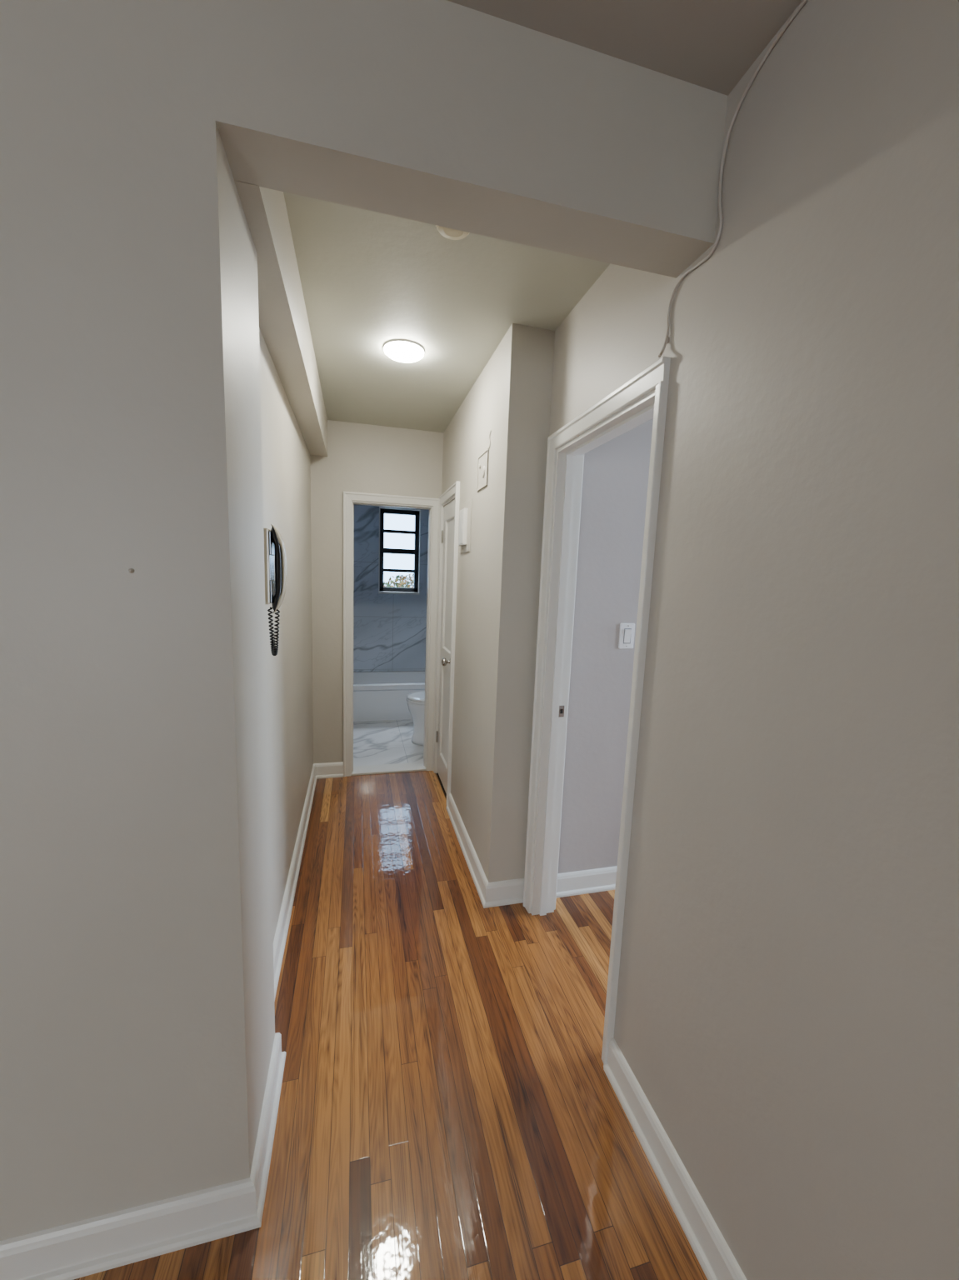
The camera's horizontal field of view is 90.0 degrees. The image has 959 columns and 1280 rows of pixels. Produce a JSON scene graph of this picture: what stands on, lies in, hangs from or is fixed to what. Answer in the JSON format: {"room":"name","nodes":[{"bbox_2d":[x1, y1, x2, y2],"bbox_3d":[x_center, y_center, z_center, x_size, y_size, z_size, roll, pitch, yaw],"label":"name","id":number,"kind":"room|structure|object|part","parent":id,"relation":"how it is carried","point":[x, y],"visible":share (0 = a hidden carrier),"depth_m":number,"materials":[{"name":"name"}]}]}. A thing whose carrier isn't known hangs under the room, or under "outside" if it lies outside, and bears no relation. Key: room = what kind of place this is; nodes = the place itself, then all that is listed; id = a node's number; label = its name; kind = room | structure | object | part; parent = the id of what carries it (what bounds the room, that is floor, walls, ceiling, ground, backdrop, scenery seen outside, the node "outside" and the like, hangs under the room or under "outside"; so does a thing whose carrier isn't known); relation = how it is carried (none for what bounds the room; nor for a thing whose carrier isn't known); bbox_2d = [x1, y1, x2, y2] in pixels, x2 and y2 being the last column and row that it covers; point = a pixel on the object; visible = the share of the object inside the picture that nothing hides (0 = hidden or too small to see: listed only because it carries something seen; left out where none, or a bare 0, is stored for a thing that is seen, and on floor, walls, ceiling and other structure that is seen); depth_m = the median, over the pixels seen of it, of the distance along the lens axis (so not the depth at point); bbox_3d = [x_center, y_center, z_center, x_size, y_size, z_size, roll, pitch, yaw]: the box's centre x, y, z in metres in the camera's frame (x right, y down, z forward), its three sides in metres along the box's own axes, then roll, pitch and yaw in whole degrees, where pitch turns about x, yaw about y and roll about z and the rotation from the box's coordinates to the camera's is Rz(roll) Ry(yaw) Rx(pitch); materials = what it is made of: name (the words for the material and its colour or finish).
{"room":"apartment hallway","nodes":[
{"label":"apartment hallway","id":0,"kind":"room"},
{"bbox_2d":[259,328,313,939],"bbox_3d":[-0.970,-0.150,2.270,0.150,2.620,2.125,0,8,-14],"label":"wall","id":1,"kind":"structure","parent":0,"point":[285,452],"depth_m":2.14,"materials":[{"name":"paint"}]},
{"bbox_2d":[263,524,286,655],"bbox_3d":[-0.666,-0.156,1.548,0.080,0.423,0.120,0,8,-14],"label":"wall phone","id":2,"kind":"object","parent":1,"relation":"attached to","point":[275,586],"visible":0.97,"depth_m":1.52,"materials":[{"name":"black plastic"}]},
{"bbox_3d":[-0.672,-0.026,1.568,0.069,0.160,0.017,9,10,41],"label":"coiled cord","id":3,"kind":"part","parent":2,"relation":"part of","materials":[{"name":"black plastic"}]},
{"bbox_2d":[0,0,727,1240],"bbox_3d":[-1.430,0.020,0.883,3.870,2.620,0.357,0,8,-14],"label":"wall","id":4,"kind":"structure","parent":0,"point":[137,1012],"depth_m":0.90,"materials":[{"name":"paint"}]},
{"bbox_2d":[123,568,134,573],"bbox_3d":[-0.641,-0.127,0.876,0.017,0.010,0.005,0,8,-14],"label":"nail","id":5,"kind":"object","parent":4,"relation":"attached to","point":[130,570],"visible":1,"depth_m":0.88,"materials":[{"name":"paint"}]},
{"bbox_2d":[0,761,343,1279],"bbox_3d":[-2.152,1.118,1.951,3.008,0.106,2.508,0,8,-14],"label":"baseboard","id":6,"kind":"structure","parent":4,"relation":"attached to","point":[82,1248],"depth_m":1.06,"materials":[{"name":"white paint"}]},
{"bbox_2d":[310,420,443,763],"bbox_3d":[-0.593,-0.304,3.515,2.040,2.620,0.120,0,8,-14],"label":"wall","id":7,"kind":"structure","parent":0,"point":[366,458],"depth_m":3.33,"materials":[{"name":"paint"}]},
{"bbox_2d":[351,761,426,775],"bbox_3d":[-0.693,0.986,3.675,0.560,0.018,0.142,0,8,-14],"label":"threshold","id":8,"kind":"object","parent":7,"relation":"attached to","point":[410,767],"depth_m":3.65,"materials":[{"name":"white stone"}]},
{"bbox_2d":[343,491,439,776],"bbox_3d":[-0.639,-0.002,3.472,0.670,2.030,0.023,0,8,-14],"label":"door frame","id":9,"kind":"structure","parent":7,"relation":"in","point":[348,497],"depth_m":3.43,"materials":[{"name":"white wood"}]},
{"bbox_2d":[73,719,707,1279],"bbox_3d":[0.078,1.354,1.492,7.100,0.086,9.050,0,8,-14],"label":"floor","id":10,"kind":"structure","parent":0,"point":[449,1108],"depth_m":1.42,"materials":[{"name":"brown wood"}]},
{"bbox_2d":[353,670,424,721],"bbox_3d":[-1.016,0.354,5.121,1.817,0.844,0.688,0,8,-14],"label":"bathtub","id":11,"kind":"object","parent":10,"relation":"on","point":[377,696],"visible":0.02,"depth_m":4.86,"materials":[{"name":"white ceramic"}]},
{"bbox_2d":[406,690,424,745],"bbox_3d":[-0.273,0.540,4.303,0.764,0.750,0.450,0,8,-14],"label":"toilet","id":12,"kind":"object","parent":10,"relation":"on","point":[416,701],"visible":0.24,"depth_m":4.19,"materials":[{"name":"white ceramic"}]},
{"bbox_3d":[-0.412,0.509,4.262,0.475,0.042,0.375,0,8,-14],"label":"seat and lid","id":13,"kind":"part","parent":12,"relation":"part of","materials":[{"name":"white ceramic"}]},
{"bbox_2d":[353,505,429,671],"bbox_3d":[-1.094,-0.581,5.431,2.020,2.620,0.200,0,8,-14],"label":"wall","id":14,"kind":"structure","parent":0,"point":[389,630],"depth_m":5.38,"materials":[{"name":"tile"}]},
{"bbox_2d":[378,506,420,594],"bbox_3d":[-0.900,-0.989,5.374,0.455,0.942,0.132,0,8,-14],"label":"window frame","id":15,"kind":"structure","parent":14,"relation":"in","point":[385,507],"depth_m":5.33,"materials":[{"name":"white paint"}]},
{"bbox_2d":[379,508,419,592],"bbox_3d":[-0.907,-1.002,5.413,0.437,0.908,0.050,0,8,-14],"label":"window","id":16,"kind":"structure","parent":15,"relation":"attached to","point":[415,552],"depth_m":5.39,"materials":[{"name":"black metal"}]},
{"bbox_2d":[436,773,446,798],"bbox_3d":[-0.219,1.044,3.415,0.100,0.004,0.510,0,8,-14],"label":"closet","id":17,"kind":"object","parent":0,"point":[438,777],"depth_m":3.43,"materials":[{"name":"black"}]},
{"bbox_2d":[283,191,610,432],"bbox_3d":[-0.267,-1.364,2.158,1.350,0.135,2.350,0,8,-14],"label":"ceiling","id":18,"kind":"structure","parent":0,"point":[369,279],"depth_m":1.75,"materials":[{"name":"paint"}]},
{"bbox_2d":[234,180,327,456],"bbox_3d":[-0.775,-1.249,2.044,0.110,0.369,2.352,0,8,-14],"label":"ceiling soffit","id":19,"kind":"structure","parent":18,"relation":"attached to","point":[284,327],"depth_m":1.49,"materials":[{"name":"white paint"}]},
{"bbox_2d":[383,338,424,362],"bbox_3d":[-0.336,-1.277,2.132,0.184,0.034,0.184,0,8,-14],"label":"ceiling light","id":20,"kind":"object","parent":18,"relation":"attached to","point":[398,349],"depth_m":2.09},
{"bbox_2d":[441,338,503,866],"bbox_3d":[-0.062,-0.196,2.856,0.120,2.620,1.435,0,8,-14],"label":"wall","id":21,"kind":"structure","parent":0,"point":[466,437],"depth_m":2.47,"materials":[{"name":"paint"}]},
{"bbox_2d":[435,530,443,742],"bbox_3d":[-0.292,-0.004,3.492,0.012,1.555,0.012,0,8,-14],"label":"hinge","id":22,"kind":"object","parent":21,"relation":"attached to","point":[442,540],"visible":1,"depth_m":3.40,"materials":[{"name":"silver metal"}]},
{"bbox_2d":[437,499,454,793],"bbox_3d":[-0.241,0.060,3.267,0.100,1.946,0.476,0,8,-14],"label":"door","id":23,"kind":"structure","parent":21,"relation":"in","point":[449,509],"depth_m":3.33,"materials":[{"name":"white paint"}]},
{"bbox_3d":[-0.213,0.141,3.087,0.064,0.056,0.056,0,8,-14],"label":"knob","id":24,"kind":"part","parent":23,"relation":"part of","materials":[{"name":"silver metal"}]},
{"bbox_2d":[433,480,459,805],"bbox_3d":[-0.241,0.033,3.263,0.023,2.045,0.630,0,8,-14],"label":"door frame","id":25,"kind":"structure","parent":21,"relation":"in","point":[454,489],"depth_m":3.03,"materials":[{"name":"white wood"}]},
{"bbox_2d":[458,499,472,553],"bbox_3d":[-0.091,-0.628,2.669,0.031,0.275,0.260,0,8,-14],"label":"door chime","id":26,"kind":"object","parent":21,"relation":"attached to","point":[465,513],"visible":1,"depth_m":2.62,"materials":[{"name":"paint"}]},
{"bbox_2d":[476,430,491,491],"bbox_3d":[0.019,-0.847,2.283,0.011,0.234,0.228,0,8,-14],"label":"breaker panel","id":27,"kind":"object","parent":21,"relation":"attached to","point":[482,460],"visible":1,"depth_m":2.29,"materials":[{"name":"paint"}]},
{"bbox_2d":[446,793,524,908],"bbox_3d":[0.003,1.103,2.656,0.205,0.106,0.951,0,8,-14],"label":"baseboard","id":28,"kind":"structure","parent":21,"relation":"attached to","point":[507,892],"depth_m":2.25,"materials":[{"name":"white paint"}]},
{"bbox_2d":[482,323,653,882],"bbox_3d":[1.722,-0.084,2.520,3.410,2.620,0.120,0,8,-14],"label":"wall","id":29,"kind":"structure","parent":0,"point":[615,478],"depth_m":2.12,"materials":[{"name":"paint"}]},
{"bbox_2d":[556,865,617,897],"bbox_3d":[1.781,1.171,2.640,3.030,0.106,0.026,0,8,-14],"label":"baseboard","id":30,"kind":"structure","parent":29,"relation":"attached to","point":[572,883],"depth_m":2.31,"materials":[{"name":"white paint"}]},
{"bbox_2d":[618,623,634,649],"bbox_3d":[0.676,-0.018,2.191,0.074,0.118,0.015,0,8,-14],"label":"light switch","id":31,"kind":"object","parent":29,"relation":"attached to","point":[627,630],"visible":1,"depth_m":2.19,"materials":[{"name":"white plastic"}]},
{"bbox_2d":[447,0,802,95],"bbox_3d":[-0.808,-0.914,-1.529,3.870,0.080,4.318,0,8,-14],"label":"ceiling","id":32,"kind":"structure","parent":0,"point":[709,44],"depth_m":0.91,"materials":[{"name":"paint"}]},
{"bbox_2d":[549,0,958,1279],"bbox_3d":[0.954,0.284,-0.420,0.100,2.620,5.245,0,8,-14],"label":"wall","id":33,"kind":"structure","parent":0,"point":[787,1007],"depth_m":0.84,"materials":[{"name":"paint"}]},
{"bbox_2d":[558,705,564,717],"bbox_3d":[0.349,0.303,2.041,0.023,0.050,0.004,0,8,-14],"label":"strike plate","id":34,"kind":"object","parent":33,"relation":"attached to","point":[562,706],"visible":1,"depth_m":2.04,"materials":[{"name":"silver metal"}]},
{"bbox_2d":[554,454,584,909],"bbox_3d":[0.465,0.256,1.732,0.023,2.065,0.787,0,8,-14],"label":"door frame","id":35,"kind":"structure","parent":33,"relation":"attached to","point":[580,502],"depth_m":2.04,"materials":[{"name":"white wood"}]},
{"bbox_2d":[530,390,655,915],"bbox_3d":[0.402,0.285,1.720,0.104,2.005,0.667,0,8,-14],"label":"trim","id":36,"kind":"structure","parent":33,"relation":"attached to","point":[569,456],"depth_m":1.99,"materials":[{"name":"white wood"}]},
{"bbox_2d":[523,356,670,1067],"bbox_3d":[0.342,0.254,1.714,0.023,2.065,0.761,0,8,-14],"label":"door frame","id":37,"kind":"structure","parent":33,"relation":"in","point":[656,377],"depth_m":1.42,"materials":[{"name":"white wood"}]},
{"bbox_2d":[603,1037,746,1279],"bbox_3d":[0.933,1.577,-0.605,0.026,0.106,4.344,0,8,-14],"label":"baseboard","id":38,"kind":"structure","parent":33,"relation":"attached to","point":[717,1260],"depth_m":1.17,"materials":[{"name":"white paint"}]},
{"bbox_2d":[658,0,808,357],"bbox_3d":[0.864,-0.735,-0.319,0.029,0.473,3.166,0,8,-14],"label":"cable","id":39,"kind":"object","parent":33,"relation":"attached to","point":[802,3],"visible":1,"depth_m":1.04,"materials":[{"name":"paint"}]},
{"bbox_3d":[2.319,-1.108,0.771,3.130,0.080,3.245,0,8,-14],"label":"ceiling","id":40,"kind":"structure","parent":0,"visible":0},
{"bbox_2d":[435,225,469,239],"bbox_3d":[-0.072,-1.164,1.344,0.110,0.029,0.110,0,8,-14],"label":"smoke detector","id":41,"kind":"object","parent":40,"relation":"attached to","point":[452,234],"visible":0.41,"depth_m":1.36,"materials":[{"name":"beige plastic"}]},
{"label":"outside","id":42,"kind":"structure","parent":0,"visible":0},
{"bbox_3d":[-2.786,-0.038,14.864,26.000,0.100,18.100,0,8,-14],"label":"ground","id":43,"kind":"structure","parent":42,"visible":0},
{"bbox_2d":[383,572,414,588],"bbox_3d":[-1.287,-0.285,9.209,1.833,2.011,1.426,0,8,-14],"label":"autumn tree","id":44,"kind":"object","parent":43,"relation":"on","point":[402,580],"visible":0.05,"depth_m":8.94,"materials":[{"name":"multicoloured plant"}]}
]}

